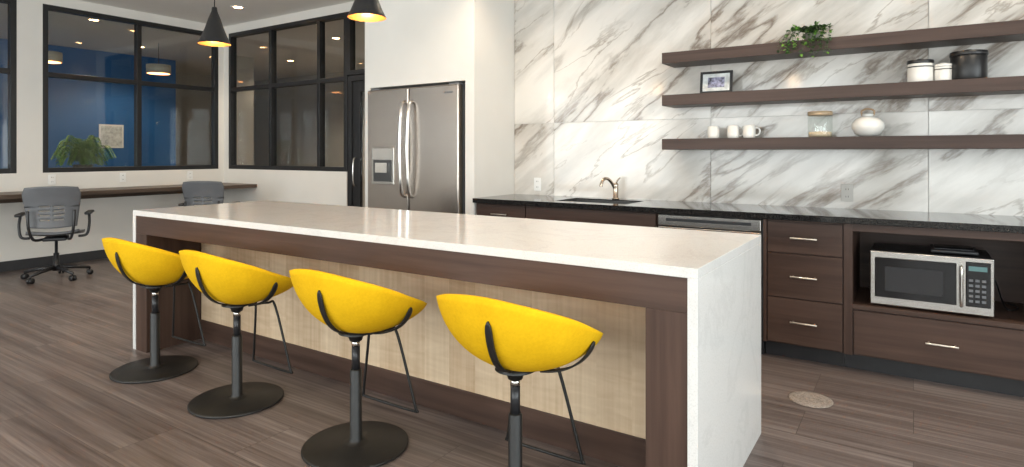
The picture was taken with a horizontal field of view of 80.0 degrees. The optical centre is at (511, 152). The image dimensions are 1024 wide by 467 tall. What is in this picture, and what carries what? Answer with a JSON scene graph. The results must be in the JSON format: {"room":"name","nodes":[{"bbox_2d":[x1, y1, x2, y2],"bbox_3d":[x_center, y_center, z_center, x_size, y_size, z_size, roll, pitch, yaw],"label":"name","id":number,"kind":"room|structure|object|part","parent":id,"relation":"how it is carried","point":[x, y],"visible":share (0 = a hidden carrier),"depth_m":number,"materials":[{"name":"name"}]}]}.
{"room":"office kitchen","nodes":[
{"label":"office kitchen","id":0,"kind":"room"},
{"bbox_2d":[0,38,175,168],"bbox_3d":[-9.427,-0.260,7.731,0.150,3.100,10.150,0,0,33],"label":"wall","id":1,"kind":"structure","parent":0,"point":[76,108],"depth_m":10.85,"materials":[{"name":"blue paint"}]},
{"bbox_2d":[99,124,123,147],"bbox_3d":[-7.199,-0.300,10.963,0.017,0.420,0.400,0,0,33],"label":"poster","id":2,"kind":"object","parent":1,"relation":"attached to","point":[112,136],"visible":0.86,"depth_m":10.97,"materials":[{"name":"paper"}]},
{"bbox_2d":[0,0,223,261],"bbox_3d":[-6.529,-0.260,5.231,0.120,3.100,8.760,0,0,33],"label":"wall","id":3,"kind":"structure","parent":0,"point":[112,217],"depth_m":7.10,"materials":[{"name":"paint"}]},
{"bbox_2d":[0,0,16,173],"bbox_3d":[-6.102,-0.738,5.853,0.090,1.925,2.170,0,0,33],"label":"window","id":4,"kind":"structure","parent":3,"relation":"in","point":[11,70],"depth_m":6.71,"materials":[{"name":"black metal"}]},
{"bbox_2d":[48,174,55,184],"bbox_3d":[-5.283,0.305,7.008,0.008,0.116,0.072,0,0,33],"label":"wall outlet","id":5,"kind":"object","parent":3,"relation":"attached to","point":[51,178],"visible":1,"depth_m":7.01,"materials":[{"name":"white plastic"}]},
{"bbox_2d":[0,250,107,271],"bbox_3d":[-6.507,1.235,5.145,0.012,0.110,8.640,0,0,33],"label":"baseboard","id":6,"kind":"structure","parent":3,"relation":"attached to","point":[20,264],"depth_m":6.97,"materials":[{"name":"rubber"}]},
{"bbox_2d":[120,173,125,181],"bbox_3d":[-4.870,0.305,7.635,0.008,0.116,0.072,0,0,33],"label":"wall outlet","id":7,"kind":"object","parent":3,"relation":"attached to","point":[122,175],"visible":1,"depth_m":7.63,"materials":[{"name":"white plastic"}]},
{"bbox_2d":[0,183,256,202],"bbox_3d":[-6.127,0.565,5.014,0.789,0.280,8.439,0,0,33],"label":"countertop","id":8,"kind":"structure","parent":3,"relation":"attached to","point":[5,197],"depth_m":7.36,"materials":[{"name":"brown wood"}]},
{"bbox_2d":[43,4,217,172],"bbox_3d":[-4.796,-0.738,7.837,0.090,1.925,2.100,0,0,33],"label":"window","id":9,"kind":"structure","parent":3,"relation":"in","point":[137,82],"depth_m":7.81,"materials":[{"name":"black metal"}]},
{"bbox_2d":[187,171,192,179],"bbox_3d":[-4.403,0.305,8.345,0.008,0.116,0.072,0,0,33],"label":"wall outlet","id":10,"kind":"object","parent":3,"relation":"attached to","point":[189,173],"visible":1,"depth_m":8.34,"materials":[{"name":"white plastic"}]},
{"bbox_2d":[0,0,364,80],"bbox_3d":[-2.626,-1.860,5.559,17.500,0.100,14.000,0,0,33],"label":"ceiling","id":11,"kind":"structure","parent":0,"point":[299,44],"depth_m":9.48,"materials":[{"name":"paint"}]},
{"bbox_2d":[48,51,62,63],"bbox_3d":[-6.681,-1.559,8.766,0.360,0.502,0.360,0,0,33],"label":"drum pendant light","id":12,"kind":"object","parent":11,"relation":"hanging from","point":[54,57],"visible":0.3,"depth_m":8.72,"materials":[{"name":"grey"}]},
{"bbox_2d":[86,18,100,21],"bbox_3d":[-5.679,-1.806,8.287,0.176,0.007,0.176,0,0,33],"label":"recessed light","id":13,"kind":"object","parent":11,"relation":"in","point":[89,19],"visible":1,"depth_m":8.30,"materials":[{"name":"beige"}]},
{"bbox_2d":[146,43,170,74],"bbox_3d":[-5.829,-1.559,10.061,0.360,0.502,0.360,0,0,33],"label":"drum pendant light","id":14,"kind":"object","parent":11,"relation":"hanging from","point":[156,69],"visible":1,"depth_m":9.93,"materials":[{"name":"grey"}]},
{"bbox_2d":[197,0,230,46],"bbox_3d":[-2.064,-1.282,4.231,0.212,1.054,0.212,0,0,33],"label":"pendant light","id":15,"kind":"object","parent":11,"relation":"hanging from","point":[213,34],"visible":1,"depth_m":4.19,"materials":[{"name":"black metal"}]},
{"bbox_2d":[230,5,244,8],"bbox_3d":[-3.401,-1.806,7.566,0.176,0.007,0.176,0,0,33],"label":"recessed light","id":16,"kind":"object","parent":11,"relation":"in","point":[234,6],"visible":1,"depth_m":7.57,"materials":[{"name":"beige"}]},
{"bbox_2d":[347,0,385,21],"bbox_3d":[-0.811,-1.282,3.407,0.212,1.054,0.212,0,0,33],"label":"pendant light","id":17,"kind":"object","parent":11,"relation":"hanging from","point":[361,10],"visible":1,"depth_m":3.35,"materials":[{"name":"black metal"}]},
{"bbox_2d":[176,73,254,165],"bbox_3d":[-6.421,-0.260,14.072,1.800,3.100,3.950,0,0,33],"label":"wall","id":18,"kind":"structure","parent":0,"point":[193,107],"depth_m":14.10,"materials":[{"name":"paint"}]},
{"bbox_2d":[237,56,253,164],"bbox_3d":[-5.200,-0.260,11.563,0.400,3.100,0.400,0,0,33],"label":"wall","id":19,"kind":"structure","parent":0,"point":[245,65],"depth_m":11.48,"materials":[{"name":"paint"}]},
{"bbox_2d":[224,3,346,205],"bbox_3d":[-3.031,-0.260,8.100,2.570,3.100,0.120,0,0,33],"label":"wall","id":20,"kind":"structure","parent":0,"point":[314,187],"depth_m":8.04,"materials":[{"name":"paint"}]},
{"bbox_2d":[229,12,347,171],"bbox_3d":[-2.989,-0.738,8.055,2.450,1.925,0.090,0,0,33],"label":"window","id":21,"kind":"structure","parent":20,"relation":"in","point":[321,80],"depth_m":8.16,"materials":[{"name":"black metal"}]},
{"bbox_2d":[347,74,364,206],"bbox_3d":[-1.564,0.180,7.083,0.998,2.220,0.127,0,0,33],"label":"door","id":22,"kind":"structure","parent":20,"relation":"in","point":[355,83],"depth_m":7.30,"materials":[{"name":"black metal"}]},
{"bbox_2d":[347,12,364,75],"bbox_3d":[-1.548,-1.317,7.106,1.000,0.765,0.090,0,0,33],"label":"window","id":23,"kind":"structure","parent":20,"relation":"in","point":[351,70],"depth_m":7.33,"materials":[{"name":"black metal"}]},
{"bbox_2d":[255,72,364,206],"bbox_3d":[0.760,-0.260,10.705,17.500,3.100,0.120,0,0,33],"label":"wall","id":24,"kind":"structure","parent":0,"point":[297,105],"depth_m":14.40,"materials":[{"name":"paint"}]},
{"bbox_2d":[365,0,513,214],"bbox_3d":[-0.566,-0.260,5.909,1.302,3.100,1.070,0,0,33],"label":"wall","id":25,"kind":"structure","parent":0,"point":[419,43],"depth_m":5.38,"materials":[{"name":"white paint"}]},
{"bbox_2d":[347,1,353,11],"bbox_3d":[-1.403,-0.260,7.029,1.328,3.100,0.120,0,0,33],"label":"wall","id":26,"kind":"structure","parent":25,"relation":"in","point":[349,4],"depth_m":7.32,"materials":[{"name":"white paint"}]},
{"bbox_2d":[0,258,1023,466],"bbox_3d":[-2.626,1.340,5.559,17.500,0.100,14.000,0,0,33],"label":"floor","id":27,"kind":"structure","parent":0,"point":[62,339],"depth_m":3.02,"materials":[{"name":"brown wood"}]},
{"bbox_2d":[14,186,93,283],"bbox_3d":[-4.697,0.809,6.287,0.630,0.961,0.636,0,0,-29],"label":"office chair","id":28,"kind":"object","parent":27,"relation":"on","point":[33,198],"visible":1,"depth_m":6.09,"materials":[{"name":"black plastic"}]},
{"bbox_3d":[-4.573,0.539,6.061,0.478,0.423,0.119,0,0,-29],"label":"backrest","id":29,"kind":"part","parent":28,"relation":"part of","materials":[{"name":"grey plastic"}]},
{"bbox_2d":[102,237,206,383],"bbox_3d":[-2.110,0.883,3.631,0.614,0.813,0.515,0,0,32],"label":"bar stool","id":30,"kind":"object","parent":27,"relation":"on","point":[155,268],"visible":0.93,"depth_m":3.49,"materials":[{"name":"yellow plastic"}]},
{"bbox_3d":[-2.110,0.629,3.631,0.608,0.303,0.508,0,0,32],"label":"seat","id":31,"kind":"part","parent":30,"relation":"part of","materials":[{"name":"yellow fabric"}]},
{"bbox_3d":[-2.061,0.983,3.733,0.366,0.394,0.183,0,0,32],"label":"foot rail","id":32,"kind":"part","parent":30,"relation":"part of","materials":[{"name":"black metal"}]},
{"bbox_2d":[178,181,239,205],"bbox_3d":[-3.694,0.809,7.483,0.630,0.961,0.636,0,0,-7],"label":"office chair","id":33,"kind":"object","parent":27,"relation":"on","point":[192,190],"visible":0.34,"depth_m":7.22,"materials":[{"name":"grey plastic"}]},
{"bbox_3d":[-3.664,0.539,7.227,0.478,0.423,0.119,0,0,-7],"label":"backrest","id":34,"kind":"part","parent":33,"relation":"part of","materials":[{"name":"grey plastic"}]},
{"bbox_3d":[-3.695,0.929,7.492,0.630,0.721,0.618,0,0,-7],"label":"chair frame","id":35,"kind":"part","parent":33,"relation":"part of","materials":[{"name":"black plastic"}]},
{"bbox_2d":[179,250,292,418],"bbox_3d":[-1.419,0.883,3.179,0.614,0.813,0.515,0,0,34],"label":"bar stool","id":36,"kind":"object","parent":27,"relation":"on","point":[234,284],"visible":0.99,"depth_m":3.04,"materials":[{"name":"yellow plastic"}]},
{"bbox_3d":[-1.419,0.629,3.179,0.608,0.303,0.508,0,0,34],"label":"seat","id":37,"kind":"part","parent":36,"relation":"part of","materials":[{"name":"yellow fabric"}]},
{"bbox_3d":[-1.365,0.983,3.279,0.366,0.394,0.183,0,0,34],"label":"foot rail","id":38,"kind":"part","parent":36,"relation":"part of","materials":[{"name":"black metal"}]},
{"bbox_2d":[289,269,426,466],"bbox_3d":[-0.673,0.883,2.685,0.614,0.813,0.515,0,0,33],"label":"bar stool","id":39,"kind":"object","parent":27,"relation":"on","point":[358,309],"visible":1,"depth_m":2.55,"materials":[{"name":"yellow plastic"}]},
{"bbox_3d":[-0.673,0.629,2.685,0.608,0.303,0.508,0,0,33],"label":"seat","id":40,"kind":"part","parent":39,"relation":"part of","materials":[{"name":"yellow fabric"}]},
{"bbox_3d":[-0.621,0.983,2.785,0.366,0.394,0.183,0,0,33],"label":"foot rail","id":41,"kind":"part","parent":39,"relation":"part of","materials":[{"name":"black metal"}]},
{"bbox_2d":[368,82,464,213],"bbox_3d":[-0.703,0.345,5.740,1.085,1.890,0.903,0,0,33],"label":"refrigerator","id":42,"kind":"object","parent":27,"relation":"on","point":[416,135],"visible":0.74,"depth_m":5.37,"materials":[{"name":"grey metal"}]},
{"bbox_2d":[133,200,760,466],"bbox_3d":[-0.677,0.833,3.414,3.715,0.914,0.990,0,0,33],"label":"kitchen island","id":43,"kind":"object","parent":27,"relation":"on","point":[672,378],"visible":0.87,"depth_m":2.68,"materials":[{"name":"white stone"}]},
{"bbox_2d":[436,294,602,466],"bbox_3d":[0.026,0.883,2.228,0.614,0.813,0.515,0,0,33],"label":"bar stool","id":44,"kind":"object","parent":27,"relation":"on","point":[519,341],"visible":1,"depth_m":2.04,"materials":[{"name":"yellow plastic"}]},
{"bbox_3d":[0.026,0.629,2.228,0.608,0.303,0.508,0,0,33],"label":"seat","id":45,"kind":"part","parent":44,"relation":"part of","materials":[{"name":"yellow fabric"}]},
{"bbox_3d":[0.078,0.983,2.329,0.366,0.394,0.183,0,0,33],"label":"foot rail","id":46,"kind":"part","parent":44,"relation":"part of","materials":[{"name":"black metal"}]},
{"bbox_2d":[477,203,658,227],"bbox_3d":[0.506,0.853,4.912,1.575,0.875,0.633,0,0,33],"label":"base cabinet","id":47,"kind":"object","parent":27,"relation":"on","point":[644,219],"visible":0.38,"depth_m":4.61,"materials":[{"name":"brown wood"}]},
{"bbox_2d":[473,194,1023,233],"bbox_3d":[1.929,0.395,3.973,4.986,0.038,0.639,0,0,33],"label":"countertop","id":48,"kind":"structure","parent":47,"relation":"on","point":[952,221],"depth_m":3.86,"materials":[{"name":"black stone"}]},
{"bbox_2d":[565,199,635,203],"bbox_3d":[0.687,0.481,4.791,0.598,0.193,0.358,0,0,33],"label":"sink","id":49,"kind":"object","parent":48,"relation":"in","point":[572,200],"visible":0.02,"depth_m":4.97,"materials":[{"name":"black metal"}]},
{"bbox_2d":[599,177,619,198],"bbox_3d":[0.784,0.284,4.946,0.206,0.182,0.062,0,0,-28],"label":"kitchen faucet","id":50,"kind":"object","parent":48,"relation":"on","point":[615,185],"visible":1,"depth_m":4.96,"materials":[{"name":"silver metal"}]},
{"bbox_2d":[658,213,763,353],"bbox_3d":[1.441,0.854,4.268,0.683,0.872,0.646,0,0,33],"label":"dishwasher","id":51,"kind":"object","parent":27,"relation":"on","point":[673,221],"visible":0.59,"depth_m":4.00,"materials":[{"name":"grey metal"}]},
{"bbox_2d":[763,219,844,366],"bbox_3d":[1.932,0.853,3.973,0.449,0.875,0.633,0,0,33],"label":"base cabinet","id":52,"kind":"object","parent":27,"relation":"on","point":[803,261],"visible":0.91,"depth_m":3.74,"materials":[{"name":"brown wood"}]},
{"bbox_2d":[788,391,832,407],"bbox_3d":[1.560,1.287,3.187,0.212,0.005,0.212,0,0,33],"label":"drain cover","id":53,"kind":"object","parent":27,"relation":"on","point":[809,399],"visible":1,"depth_m":3.18,"materials":[{"name":"metal"}]},
{"bbox_2d":[844,224,1023,396],"bbox_3d":[2.515,0.853,3.590,0.945,0.875,0.633,0,0,33],"label":"base cabinet","id":54,"kind":"object","parent":27,"relation":"on","point":[956,349],"visible":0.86,"depth_m":3.46,"materials":[{"name":"brown wood"}]},
{"bbox_2d":[870,242,1018,316],"bbox_3d":[2.508,0.729,3.546,0.717,0.322,0.526,0,0,33],"label":"microwave oven","id":55,"kind":"object","parent":54,"relation":"in","point":[901,275],"visible":1,"depth_m":3.41,"materials":[{"name":"silver metal"}]},
{"bbox_2d":[930,244,978,255],"bbox_3d":[2.528,0.552,3.496,0.220,0.028,0.220,0,0,33],"label":"serving tray","id":56,"kind":"object","parent":55,"relation":"on","point":[934,248],"visible":1,"depth_m":3.44,"materials":[{"name":"black plastic"}]},
{"bbox_3d":[-5.691,0.795,7.815,0.640,0.990,2.440,0,0,33],"label":"credenza","id":57,"kind":"object","parent":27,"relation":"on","visible":0},
{"bbox_2d":[51,135,115,166],"bbox_3d":[-5.574,0.032,7.906,0.714,0.534,0.612,0,0,1],"label":"potted fern","id":58,"kind":"object","parent":57,"relation":"on","point":[81,152],"visible":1,"depth_m":7.83,"materials":[{"name":"green plant"}]},
{"bbox_2d":[514,0,1023,215],"bbox_3d":[2.760,-0.260,3.894,6.470,3.100,0.140,0,0,33],"label":"wall","id":59,"kind":"structure","parent":0,"point":[591,79],"depth_m":4.50,"materials":[{"name":"stone"}]},
{"bbox_2d":[534,178,540,190],"bbox_3d":[0.228,0.280,5.471,0.072,0.116,0.008,0,0,33],"label":"wall outlet","id":60,"kind":"object","parent":59,"relation":"attached to","point":[537,181],"visible":1,"depth_m":5.47,"materials":[{"name":"white plastic"}]},
{"bbox_2d":[662,19,1023,67],"bbox_3d":[2.561,-0.707,3.773,3.270,0.080,0.279,0,0,33],"label":"floating shelf","id":61,"kind":"object","parent":59,"relation":"attached to","point":[1003,31],"visible":1,"depth_m":3.87,"materials":[{"name":"brown wood"}]},
{"bbox_2d":[777,21,833,56],"bbox_3d":[1.978,-0.746,4.083,0.344,0.260,0.313,0,0,33],"label":"trailing plant","id":62,"kind":"object","parent":61,"relation":"on","point":[811,32],"visible":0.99,"depth_m":4.00,"materials":[{"name":"green plant"}]},
{"bbox_2d":[662,76,1023,107],"bbox_3d":[2.561,-0.392,3.773,3.270,0.080,0.279,0,0,33],"label":"floating shelf","id":63,"kind":"object","parent":59,"relation":"attached to","point":[1012,84],"visible":1,"depth_m":3.89,"materials":[{"name":"brown wood"}]},
{"bbox_2d":[700,70,732,92],"bbox_3d":[1.502,-0.516,4.474,0.230,0.167,0.066,0,0,33],"label":"picture frame","id":64,"kind":"object","parent":63,"relation":"on","point":[713,81],"visible":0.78,"depth_m":4.46,"materials":[{"name":"black metal"}]},
{"bbox_2d":[906,59,933,81],"bbox_3d":[2.525,-0.507,3.773,0.143,0.150,0.143,0,0,33],"label":"ceramic canister","id":65,"kind":"object","parent":63,"relation":"on","point":[918,69],"visible":0.86,"depth_m":3.72,"materials":[{"name":"white ceramic"}]},
{"bbox_2d":[934,63,951,80],"bbox_3d":[2.625,-0.490,3.707,0.105,0.115,0.105,0,0,33],"label":"ceramic canister","id":66,"kind":"object","parent":63,"relation":"on","point":[942,71],"visible":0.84,"depth_m":3.67,"materials":[{"name":"white ceramic"}]},
{"bbox_2d":[949,49,988,79],"bbox_3d":[2.726,-0.525,3.641,0.189,0.185,0.189,0,0,33],"label":"ceramic canister","id":67,"kind":"object","parent":63,"relation":"on","point":[969,63],"visible":0.86,"depth_m":3.57,"materials":[{"name":"black ceramic"}]},
{"bbox_2d":[662,134,1023,149],"bbox_3d":[2.561,-0.065,3.773,3.270,0.080,0.279,0,0,33],"label":"floating shelf","id":68,"kind":"object","parent":59,"relation":"attached to","point":[1004,141],"visible":1,"depth_m":3.85,"materials":[{"name":"brown wood"}]},
{"bbox_2d":[707,126,719,137],"bbox_3d":[1.470,-0.150,4.483,0.107,0.090,0.084,0,0,45],"label":"coffee mug","id":69,"kind":"object","parent":68,"relation":"on","point":[713,131],"visible":0.85,"depth_m":4.44,"materials":[{"name":"white ceramic"}]},
{"bbox_2d":[727,126,742,137],"bbox_3d":[1.607,-0.150,4.400,0.107,0.090,0.084,0,0,-15],"label":"coffee mug","id":70,"kind":"object","parent":68,"relation":"on","point":[732,131],"visible":0.76,"depth_m":4.36,"materials":[{"name":"white ceramic"}]},
{"bbox_2d":[743,125,760,137],"bbox_3d":[1.699,-0.150,4.339,0.107,0.090,0.084,0,0,-9],"label":"coffee mug","id":71,"kind":"object","parent":68,"relation":"on","point":[749,131],"visible":0.91,"depth_m":4.30,"materials":[{"name":"white ceramic"}]},
{"bbox_2d":[807,111,832,136],"bbox_3d":[2.064,-0.192,4.088,0.152,0.172,0.152,0,0,33],"label":"glass jar","id":72,"kind":"object","parent":68,"relation":"on","point":[811,113],"visible":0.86,"depth_m":4.04,"materials":[{"name":"clear glass"}]},
{"bbox_2d":[851,108,884,135],"bbox_3d":[2.296,-0.199,3.936,0.186,0.186,0.186,0,0,33],"label":"ceramic vase","id":73,"kind":"object","parent":68,"relation":"on","point":[868,124],"visible":0.89,"depth_m":3.88,"materials":[{"name":"white ceramic"}]},
{"bbox_2d":[841,184,852,201],"bbox_3d":[2.268,0.270,4.128,0.072,0.116,0.008,0,0,33],"label":"wall outlet","id":74,"kind":"object","parent":59,"relation":"attached to","point":[846,189],"visible":1,"depth_m":4.13,"materials":[{"name":"white plastic"}]}
]}

